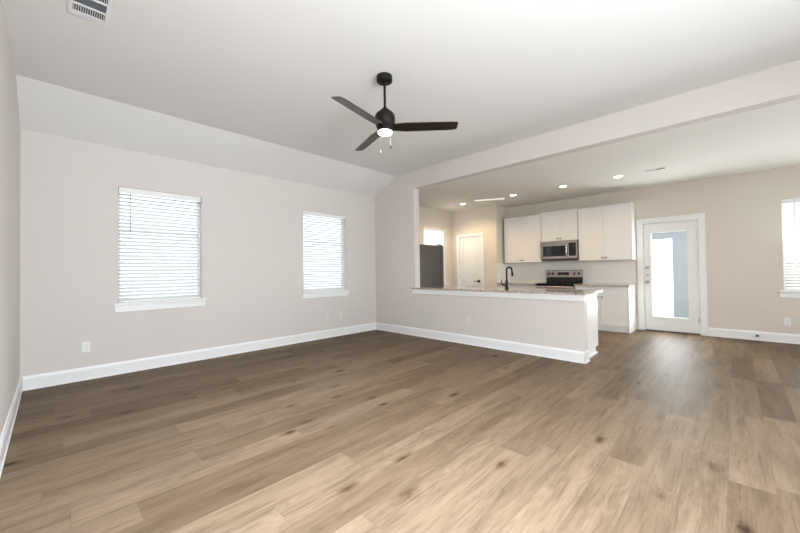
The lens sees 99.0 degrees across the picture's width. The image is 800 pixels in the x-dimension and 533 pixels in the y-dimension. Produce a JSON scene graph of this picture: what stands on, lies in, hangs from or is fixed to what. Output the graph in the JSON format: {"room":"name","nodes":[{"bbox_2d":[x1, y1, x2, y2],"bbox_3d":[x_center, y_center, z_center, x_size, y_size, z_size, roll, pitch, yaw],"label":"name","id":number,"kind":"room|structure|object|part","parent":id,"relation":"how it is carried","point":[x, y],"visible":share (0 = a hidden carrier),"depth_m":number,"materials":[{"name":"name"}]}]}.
{"room":"empty living room","nodes":[
{"label":"empty living room","id":0,"kind":"room"},
{"bbox_2d":[0,0,19,437],"bbox_3d":[-1.369,-0.357,0.916,7.323,3.137,0.150,-2,-1,44],"label":"wall","id":1,"kind":"structure","parent":0,"point":[9,108],"depth_m":2.58,"materials":[{"name":"grey paint"}]},
{"bbox_2d":[0,377,21,477],"bbox_3d":[-1.343,1.140,1.008,7.173,0.146,0.020,-2,-1,44],"label":"baseboard","id":2,"kind":"structure","parent":1,"relation":"attached to","point":[9,424],"depth_m":2.50,"materials":[{"name":"white paint"}]},
{"bbox_2d":[20,129,451,389],"bbox_3d":[-1.132,-0.068,6.487,0.150,2.714,8.437,-2,-1,44],"label":"wall","id":3,"kind":"structure","parent":0,"point":[252,268],"depth_m":4.47,"materials":[{"name":"grey paint"}]},
{"bbox_2d":[82,342,89,352],"bbox_3d":[-3.560,0.914,3.871,0.008,0.116,0.072,-2,-1,44],"label":"wall outlet","id":4,"kind":"object","parent":3,"relation":"attached to","point":[85,345],"visible":1,"depth_m":3.87,"materials":[{"name":"white plastic"}]},
{"bbox_2d":[113,191,206,312],"bbox_3d":[-3.104,-0.207,4.457,0.173,1.513,0.995,-2,-1,44],"label":"window","id":5,"kind":"structure","parent":3,"relation":"in","point":[195,302],"depth_m":4.36,"materials":[{"name":"white plastic"}]},
{"bbox_3d":[-3.149,-0.443,4.498,0.030,0.030,0.844,-2,-1,44],"label":"meeting rail","id":6,"kind":"part","parent":5,"relation":"part of","materials":[{"name":"white plastic"}]},
{"bbox_2d":[118,187,200,302],"bbox_3d":[-3.088,-0.263,4.438,0.063,1.400,0.888,-2,-1,44],"label":"window blind","id":7,"kind":"object","parent":5,"relation":"attached to","point":[122,190],"visible":0.99,"depth_m":4.40,"materials":[{"name":"white plastic"}]},
{"bbox_3d":[-3.083,0.427,4.431,0.044,0.020,0.884,-2,-1,44],"label":"rail","id":8,"kind":"part","parent":7,"relation":"part of","materials":[{"name":"white plastic"}]},
{"bbox_3d":[-3.092,-0.245,4.441,0.053,1.338,0.660,-2,-1,44],"label":"ladder cord","id":9,"kind":"part","parent":7,"relation":"part of","materials":[{"name":"white plastic"}]},
{"bbox_3d":[-3.074,0.452,4.426,0.113,0.026,0.995,-2,-1,44],"label":"sill","id":10,"kind":"part","parent":5,"relation":"part of","materials":[{"name":"white paint"}]},
{"bbox_2d":[22,322,375,390],"bbox_3d":[-2.192,1.212,5.249,0.020,0.146,4.847,-2,-1,44],"label":"baseboard","id":11,"kind":"structure","parent":3,"relation":"attached to","point":[31,382],"depth_m":4.44,"materials":[{"name":"white paint"}]},
{"bbox_2d":[302,219,349,298],"bbox_3d":[-1.379,-0.205,6.216,0.173,1.513,0.998,-2,-1,44],"label":"window","id":12,"kind":"structure","parent":3,"relation":"in","point":[315,294],"depth_m":6.21,"materials":[{"name":"white plastic"}]},
{"bbox_2d":[303,211,345,291],"bbox_3d":[-1.363,-0.260,6.197,0.063,1.400,0.891,-2,-1,44],"label":"window blind","id":13,"kind":"object","parent":12,"relation":"attached to","point":[305,213],"visible":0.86,"depth_m":6.17,"materials":[{"name":"white plastic"}]},
{"bbox_3d":[-1.367,-0.243,6.200,0.053,1.338,0.662,-2,-1,44],"label":"ladder cord","id":14,"kind":"part","parent":13,"relation":"part of","materials":[{"name":"white plastic"}]},
{"bbox_3d":[-1.358,0.429,6.190,0.044,0.020,0.887,-2,-1,44],"label":"rail","id":15,"kind":"part","parent":13,"relation":"part of","materials":[{"name":"white plastic"}]},
{"bbox_3d":[-1.422,-0.257,6.254,0.060,1.408,0.903,-2,-1,44],"label":"frame","id":16,"kind":"part","parent":12,"relation":"part of","materials":[{"name":"white plastic"}]},
{"bbox_3d":[-1.349,0.454,6.185,0.113,0.026,0.998,-2,-1,44],"label":"sill","id":17,"kind":"part","parent":12,"relation":"part of","materials":[{"name":"white paint"}]},
{"bbox_2d":[424,226,446,283],"bbox_3d":[0.867,-0.258,8.471,0.063,1.400,0.898,-2,-1,44],"label":"window blind","id":18,"kind":"object","parent":3,"relation":"attached to","point":[426,228],"visible":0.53,"depth_m":8.54,"materials":[{"name":"white plastic"}]},
{"bbox_2d":[441,231,448,285],"bbox_3d":[0.851,-0.203,8.490,0.173,1.513,1.005,-2,-1,44],"label":"window","id":19,"kind":"structure","parent":3,"relation":"in","point":[441,231],"depth_m":8.82,"materials":[{"name":"white plastic"}]},
{"bbox_2d":[0,329,799,532],"bbox_3d":[1.500,1.276,3.903,7.473,0.120,8.437,-2,-1,44],"label":"floor","id":20,"kind":"structure","parent":0,"point":[373,431],"depth_m":2.33,"materials":[{"name":"brown wood"}]},
{"bbox_2d":[419,244,443,286],"bbox_3d":[0.325,0.417,7.102,0.845,1.722,0.937,-2,-1,44],"label":"refrigerator","id":21,"kind":"object","parent":20,"relation":"on","point":[431,256],"visible":0.33,"depth_m":6.83,"materials":[{"name":"grey metal"}]},
{"bbox_2d":[498,284,536,287],"bbox_3d":[2.815,0.830,7.870,0.906,0.850,0.632,-2,-1,44],"label":"base cabinet","id":22,"kind":"object","parent":20,"relation":"on","point":[499,285],"visible":0.06,"depth_m":7.63,"materials":[{"name":"white paint"}]},
{"bbox_2d":[497,282,537,284],"bbox_3d":[2.802,0.390,7.868,0.916,0.028,0.630,-2,-1,44],"label":"countertop","id":23,"kind":"structure","parent":22,"relation":"on","point":[514,283],"depth_m":7.67,"materials":[{"name":"stone"}]},
{"bbox_2d":[535,270,582,288],"bbox_3d":[3.379,0.649,7.248,0.750,1.140,0.671,-2,-1,44],"label":"range","id":24,"kind":"object","parent":20,"relation":"on","point":[555,279],"visible":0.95,"depth_m":7.32,"materials":[{"name":"silver metal"}]},
{"bbox_3d":[3.160,0.425,7.032,0.730,0.032,0.056,-2,-1,44],"label":"oven handle","id":25,"kind":"part","parent":24,"relation":"part of","materials":[{"name":"silver metal"}]},
{"bbox_2d":[536,283,579,285],"bbox_3d":[3.375,0.371,7.252,0.750,0.035,0.582,-2,-1,44],"label":"cooktop","id":26,"kind":"object","parent":24,"relation":"in","point":[538,284],"depth_m":7.08,"materials":[{"name":"grey"}]},
{"bbox_3d":[3.197,0.702,7.061,0.742,0.603,0.038,-2,-1,44],"label":"oven door","id":27,"kind":"part","parent":24,"relation":"part of","materials":[{"name":"metal"}]},
{"bbox_3d":[3.566,0.157,7.460,0.240,0.065,0.003,-2,-1,44],"label":"clock panel","id":28,"kind":"part","parent":24,"relation":"part of","materials":[{"name":"black glass"}]},
{"bbox_3d":[3.573,0.158,7.460,0.746,0.152,0.007,-2,-1,44],"label":"backguard panel","id":29,"kind":"part","parent":24,"relation":"part of","materials":[{"name":"metal"}]},
{"bbox_2d":[587,293,597,357],"bbox_3d":[1.561,0.814,5.622,2.895,0.850,0.614,-2,-1,44],"label":"base cabinet","id":30,"kind":"object","parent":20,"relation":"on","point":[592,313],"visible":0.12,"depth_m":4.65,"materials":[{"name":"white paint"}]},
{"bbox_2d":[411,286,602,294],"bbox_3d":[1.517,0.374,5.557,2.952,0.028,0.820,-2,-1,44],"label":"countertop","id":31,"kind":"structure","parent":30,"relation":"on","point":[450,288],"depth_m":5.10,"materials":[{"name":"stone"}]},
{"bbox_2d":[501,266,513,288],"bbox_3d":[1.676,0.176,5.316,0.197,0.355,0.078,-1,-1,2],"label":"kitchen faucet","id":32,"kind":"object","parent":31,"relation":"on","point":[512,274],"visible":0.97,"depth_m":5.30,"materials":[{"name":"black metal"}]},
{"bbox_3d":[1.704,0.106,5.321,0.125,0.215,0.027,-1,-1,-15],"label":"spout","id":33,"kind":"part","parent":32,"relation":"part of","materials":[{"name":"black metal"}]},
{"bbox_2d":[575,285,636,333],"bbox_3d":[4.016,0.797,6.692,0.911,0.850,0.632,-2,-1,44],"label":"base cabinet","id":34,"kind":"object","parent":20,"relation":"on","point":[616,305],"visible":0.78,"depth_m":6.36,"materials":[{"name":"white paint"}]},
{"bbox_3d":[3.656,0.835,6.652,0.442,0.573,0.019,-2,-1,44],"label":"cabinet door","id":35,"kind":"part","parent":34,"relation":"part of","materials":[{"name":"white paint"}]},
{"bbox_3d":[3.810,0.458,6.502,0.886,0.148,0.019,-2,-1,44],"label":"drawer","id":36,"kind":"part","parent":34,"relation":"part of","materials":[{"name":"white paint"}]},
{"bbox_2d":[574,283,635,286],"bbox_3d":[4.006,0.356,6.688,0.927,0.028,0.630,-2,-1,44],"label":"countertop","id":37,"kind":"structure","parent":34,"relation":"on","point":[580,284],"depth_m":6.51,"materials":[{"name":"stone"}]},
{"bbox_3d":[3.974,0.826,6.341,0.442,0.573,0.019,-2,-1,44],"label":"cabinet door","id":38,"kind":"part","parent":34,"relation":"part of","materials":[{"name":"white paint"}]},
{"bbox_3d":[4.347,0.788,6.389,0.014,0.850,0.601,-2,-1,44],"label":"panel","id":39,"kind":"part","parent":34,"relation":"part of","materials":[{"name":"white paint"}]},
{"bbox_2d":[3,0,799,196],"bbox_3d":[0.322,-1.710,2.786,7.173,0.423,4.887,-2,-1,44],"label":"ceiling","id":40,"kind":"structure","parent":0,"point":[248,86],"depth_m":3.09,"materials":[{"name":"white paint"}]},
{"bbox_2d":[68,0,112,26],"bbox_3d":[-2.097,-1.770,2.311,0.350,0.010,0.210,-2,-1,44],"label":"ceiling vent","id":41,"kind":"object","parent":40,"relation":"in","point":[98,11],"visible":1,"depth_m":2.35,"materials":[{"name":"white metal"}]},
{"bbox_2d":[331,72,457,152],"bbox_3d":[-0.249,-1.423,3.184,1.183,0.728,1.156,-2,-1,44],"label":"ceiling fan","id":42,"kind":"object","parent":40,"relation":"hanging from","point":[384,119],"visible":1,"depth_m":3.16,"materials":[{"name":"brown metal"}]},
{"bbox_3d":[-0.335,-1.306,2.888,0.121,0.034,0.606,-1,-1,32],"label":"blade","id":43,"kind":"part","parent":42,"relation":"part of","materials":[{"name":"brown wood"}]},
{"bbox_3d":[-0.317,-1.297,3.534,0.121,0.034,0.606,0,-1,-28],"label":"blade","id":44,"kind":"part","parent":42,"relation":"part of","materials":[{"name":"brown wood"}]},
{"bbox_3d":[0.233,-1.309,3.195,0.606,0.034,0.121,-1,-1,2],"label":"blade","id":45,"kind":"part","parent":42,"relation":"part of","materials":[{"name":"brown wood"}]},
{"bbox_2d":[451,205,507,286],"bbox_3d":[2.024,-0.079,8.679,1.288,2.713,0.587,-2,-1,44],"label":"wall","id":46,"kind":"structure","parent":0,"point":[489,220],"depth_m":8.23,"materials":[{"name":"beige paint"}]},
{"bbox_2d":[456,232,484,286],"bbox_3d":[1.783,0.228,8.547,0.784,2.102,0.159,-2,-1,44],"label":"door","id":47,"kind":"structure","parent":46,"relation":"in","point":[470,247],"depth_m":8.54,"materials":[{"name":"white paint"}]},
{"bbox_2d":[375,60,799,351],"bbox_3d":[2.102,-0.351,4.562,7.173,3.137,0.143,-2,-1,44],"label":"wall","id":48,"kind":"structure","parent":0,"point":[562,324],"depth_m":4.89,"materials":[{"name":"grey paint"}]},
{"bbox_2d":[376,322,589,363],"bbox_3d":[0.962,1.176,5.674,3.929,0.146,0.178,-2,-1,44],"label":"baseboard","id":49,"kind":"structure","parent":48,"relation":"attached to","point":[582,357],"depth_m":5.10,"materials":[{"name":"white paint"}]},
{"bbox_2d":[412,289,588,300],"bbox_3d":[1.321,0.425,5.316,2.907,0.076,0.190,-2,-1,44],"label":"trim","id":50,"kind":"structure","parent":48,"relation":"attached to","point":[418,291],"depth_m":4.96,"materials":[{"name":"white paint"}]},
{"bbox_2d":[419,99,799,211],"bbox_3d":[3.223,-1.554,5.740,7.173,0.120,3.107,-2,-1,44],"label":"ceiling","id":51,"kind":"structure","parent":0,"point":[768,137],"depth_m":5.04,"materials":[{"name":"white paint"}]},
{"bbox_2d":[474,198,504,200],"bbox_3d":[1.927,-1.440,7.346,0.635,0.026,0.044,-1,-1,17],"label":"recessed light","id":52,"kind":"object","parent":51,"relation":"in","point":[493,198],"visible":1,"depth_m":7.33,"materials":[{"name":"white plastic"}]},
{"bbox_2d":[643,167,666,172],"bbox_3d":[3.960,-1.506,5.306,0.285,0.008,0.120,-2,-1,44],"label":"ceiling vent","id":53,"kind":"object","parent":51,"relation":"in","point":[660,168],"visible":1,"depth_m":5.30,"materials":[{"name":"white plastic"}]},
{"bbox_2d":[508,165,799,335],"bbox_3d":[4.435,-0.198,6.830,7.323,2.833,0.150,-2,-1,44],"label":"wall","id":54,"kind":"structure","parent":0,"point":[743,221],"depth_m":5.63,"materials":[{"name":"beige paint"}]},
{"bbox_2d":[504,214,547,262],"bbox_3d":[2.913,-0.620,7.963,0.885,1.060,0.363,-2,-1,44],"label":"upper cabinet","id":55,"kind":"object","parent":54,"relation":"attached to","point":[522,235],"visible":0.98,"depth_m":7.83,"materials":[{"name":"white paint"}]},
{"bbox_3d":[2.655,-0.600,8.012,0.435,1.020,0.019,-2,-1,44],"label":"cabinet door","id":56,"kind":"part","parent":55,"relation":"part of","materials":[{"name":"white paint"}]},
{"bbox_3d":[2.913,-1.135,7.977,0.885,0.030,0.344,-2,-1,44],"label":"moulding","id":57,"kind":"part","parent":55,"relation":"part of","materials":[{"name":"white paint"}]},
{"bbox_3d":[2.968,-0.608,7.706,0.435,1.020,0.019,-2,-1,44],"label":"cabinet door","id":58,"kind":"part","parent":55,"relation":"part of","materials":[{"name":"white paint"}]},
{"bbox_2d":[541,208,578,241],"bbox_3d":[3.495,-0.871,7.393,0.746,0.650,0.363,-2,-1,44],"label":"upper cabinet","id":59,"kind":"object","parent":54,"relation":"attached to","point":[560,225],"visible":0.96,"depth_m":7.26,"materials":[{"name":"white paint"}]},
{"bbox_3d":[3.262,-0.851,7.418,0.366,0.610,0.019,-2,-1,44],"label":"cabinet door","id":60,"kind":"part","parent":59,"relation":"part of","materials":[{"name":"white paint"}]},
{"bbox_2d":[540,240,578,260],"bbox_3d":[3.468,-0.338,7.352,0.742,0.410,0.456,-2,-1,44],"label":"microwave","id":61,"kind":"object","parent":59,"relation":"attached to","point":[566,249],"visible":1,"depth_m":7.21,"materials":[{"name":"silver metal"}]},
{"bbox_3d":[3.300,-0.322,7.295,0.580,0.320,0.031,-2,-1,44],"label":"door","id":62,"kind":"part","parent":61,"relation":"part of","materials":[{"name":"metal"}]},
{"bbox_3d":[3.558,-0.356,7.043,0.138,0.265,0.029,-2,-1,44],"label":"control panel","id":63,"kind":"part","parent":61,"relation":"part of","materials":[{"name":"black glass"}]},
{"bbox_3d":[3.565,-0.329,7.035,0.160,0.320,0.031,-2,-1,44],"label":"panel frame","id":64,"kind":"part","parent":61,"relation":"part of","materials":[{"name":"metal"}]},
{"bbox_3d":[3.498,-1.181,7.404,0.746,0.030,0.344,-2,-1,44],"label":"moulding","id":65,"kind":"part","parent":59,"relation":"part of","materials":[{"name":"white paint"}]},
{"bbox_3d":[3.525,-0.859,7.160,0.366,0.610,0.019,-2,-1,44],"label":"cabinet door","id":66,"kind":"part","parent":59,"relation":"part of","materials":[{"name":"white paint"}]},
{"bbox_2d":[497,260,635,283],"bbox_3d":[3.422,0.127,7.307,2.618,0.464,0.586,-2,-1,44],"label":"backsplash","id":67,"kind":"structure","parent":54,"relation":"attached to","point":[625,270],"depth_m":7.27,"materials":[{"name":"white tile"}]},
{"bbox_2d":[578,202,636,260],"bbox_3d":[4.105,-0.658,6.794,0.946,1.070,0.363,-2,-1,44],"label":"upper cabinet","id":68,"kind":"object","parent":54,"relation":"attached to","point":[606,232],"visible":1,"depth_m":6.64,"materials":[{"name":"white paint"}]},
{"bbox_3d":[3.834,-0.637,6.857,0.460,1.030,0.019,-2,-1,44],"label":"cabinet door","id":69,"kind":"part","parent":68,"relation":"part of","materials":[{"name":"white paint"}]},
{"bbox_3d":[4.104,-1.178,6.809,0.946,0.030,0.344,-2,-1,44],"label":"moulding","id":70,"kind":"part","parent":68,"relation":"part of","materials":[{"name":"white paint"}]},
{"bbox_3d":[4.164,-0.646,6.533,0.460,1.030,0.019,-2,-1,44],"label":"cabinet door","id":71,"kind":"part","parent":68,"relation":"part of","materials":[{"name":"white paint"}]},
{"bbox_2d":[636,213,707,335],"bbox_3d":[4.971,0.144,6.271,0.991,2.118,0.198,-2,-1,44],"label":"door","id":72,"kind":"structure","parent":54,"relation":"in","point":[697,322],"depth_m":6.14,"materials":[{"name":"white paint"}]},
{"bbox_3d":[4.936,0.146,6.254,0.589,1.639,0.012,-2,-1,44],"label":"glass frame","id":73,"kind":"part","parent":72,"relation":"part of","materials":[{"name":"glass"}]},
{"bbox_2d":[708,327,799,343],"bbox_3d":[6.099,1.098,5.078,2.245,0.146,0.020,-2,-1,44],"label":"baseboard","id":74,"kind":"structure","parent":54,"relation":"attached to","point":[715,332],"depth_m":5.47,"materials":[{"name":"white paint"}]},
{"bbox_2d":[784,318,790,325],"bbox_3d":[5.944,0.845,5.238,0.072,0.116,0.008,-2,-1,44],"label":"wall outlet","id":75,"kind":"object","parent":54,"relation":"attached to","point":[787,321],"visible":1,"depth_m":5.24,"materials":[{"name":"white plastic"}]},
{"bbox_2d":[779,203,799,297],"bbox_3d":[6.275,-0.288,5.003,1.005,1.520,0.173,-2,-1,44],"label":"window","id":76,"kind":"structure","parent":54,"relation":"in","point":[783,294],"depth_m":5.28,"materials":[{"name":"white plastic"}]},
{"bbox_3d":[6.316,-0.340,5.043,0.910,1.415,0.060,-2,-1,44],"label":"frame","id":77,"kind":"part","parent":76,"relation":"part of","materials":[{"name":"white plastic"}]},
{"bbox_3d":[6.263,0.376,4.972,1.005,0.026,0.113,-2,-1,44],"label":"sill","id":78,"kind":"part","parent":76,"relation":"part of","materials":[{"name":"white paint"}]},
{"bbox_2d":[781,198,799,290],"bbox_3d":[6.258,-0.342,4.984,0.898,1.407,0.063,-2,-1,44],"label":"window blind","id":79,"kind":"object","parent":76,"relation":"attached to","point":[793,201],"visible":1,"depth_m":5.23,"materials":[{"name":"white plastic"}]},
{"bbox_3d":[6.262,-0.325,4.987,0.667,1.345,0.053,-2,-1,44],"label":"ladder cord","id":80,"kind":"part","parent":79,"relation":"part of","materials":[{"name":"white fabric"}]},
{"label":"outside","id":81,"kind":"structure","parent":0,"visible":0},
{"bbox_2d":[653,291,673,315],"bbox_3d":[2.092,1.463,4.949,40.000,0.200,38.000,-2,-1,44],"label":"ground","id":82,"kind":"structure","parent":81,"point":[663,301],"depth_m":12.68,"materials":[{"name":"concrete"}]},
{"bbox_2d":[653,314,673,316],"bbox_3d":[6.692,1.272,6.788,8.000,0.109,2.933,-2,-1,44],"label":"patio slab","id":83,"kind":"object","parent":82,"relation":"on","point":[653,314],"depth_m":8.66,"materials":[{"name":"concrete"}]},
{"bbox_2d":[672,222,699,317],"bbox_3d":[6.197,-0.085,7.257,0.610,2.629,0.200,-2,-1,44],"label":"wall","id":84,"kind":"structure","parent":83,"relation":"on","point":[679,238],"depth_m":7.31,"materials":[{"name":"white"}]},
{"bbox_2d":[651,232,671,239],"bbox_3d":[5.024,-0.982,8.408,2.639,0.770,0.200,-2,-1,44],"label":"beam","id":85,"kind":"structure","parent":84,"relation":"attached to","point":[661,235],"depth_m":7.55,"materials":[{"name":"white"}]},
{"bbox_2d":[785,260,799,286],"bbox_3d":[12.607,0.506,5.984,8.400,1.459,0.200,-2,-1,44],"label":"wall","id":86,"kind":"structure","parent":82,"relation":"on","point":[794,260],"depth_m":8.56,"materials":[{"name":"white"}]}
]}

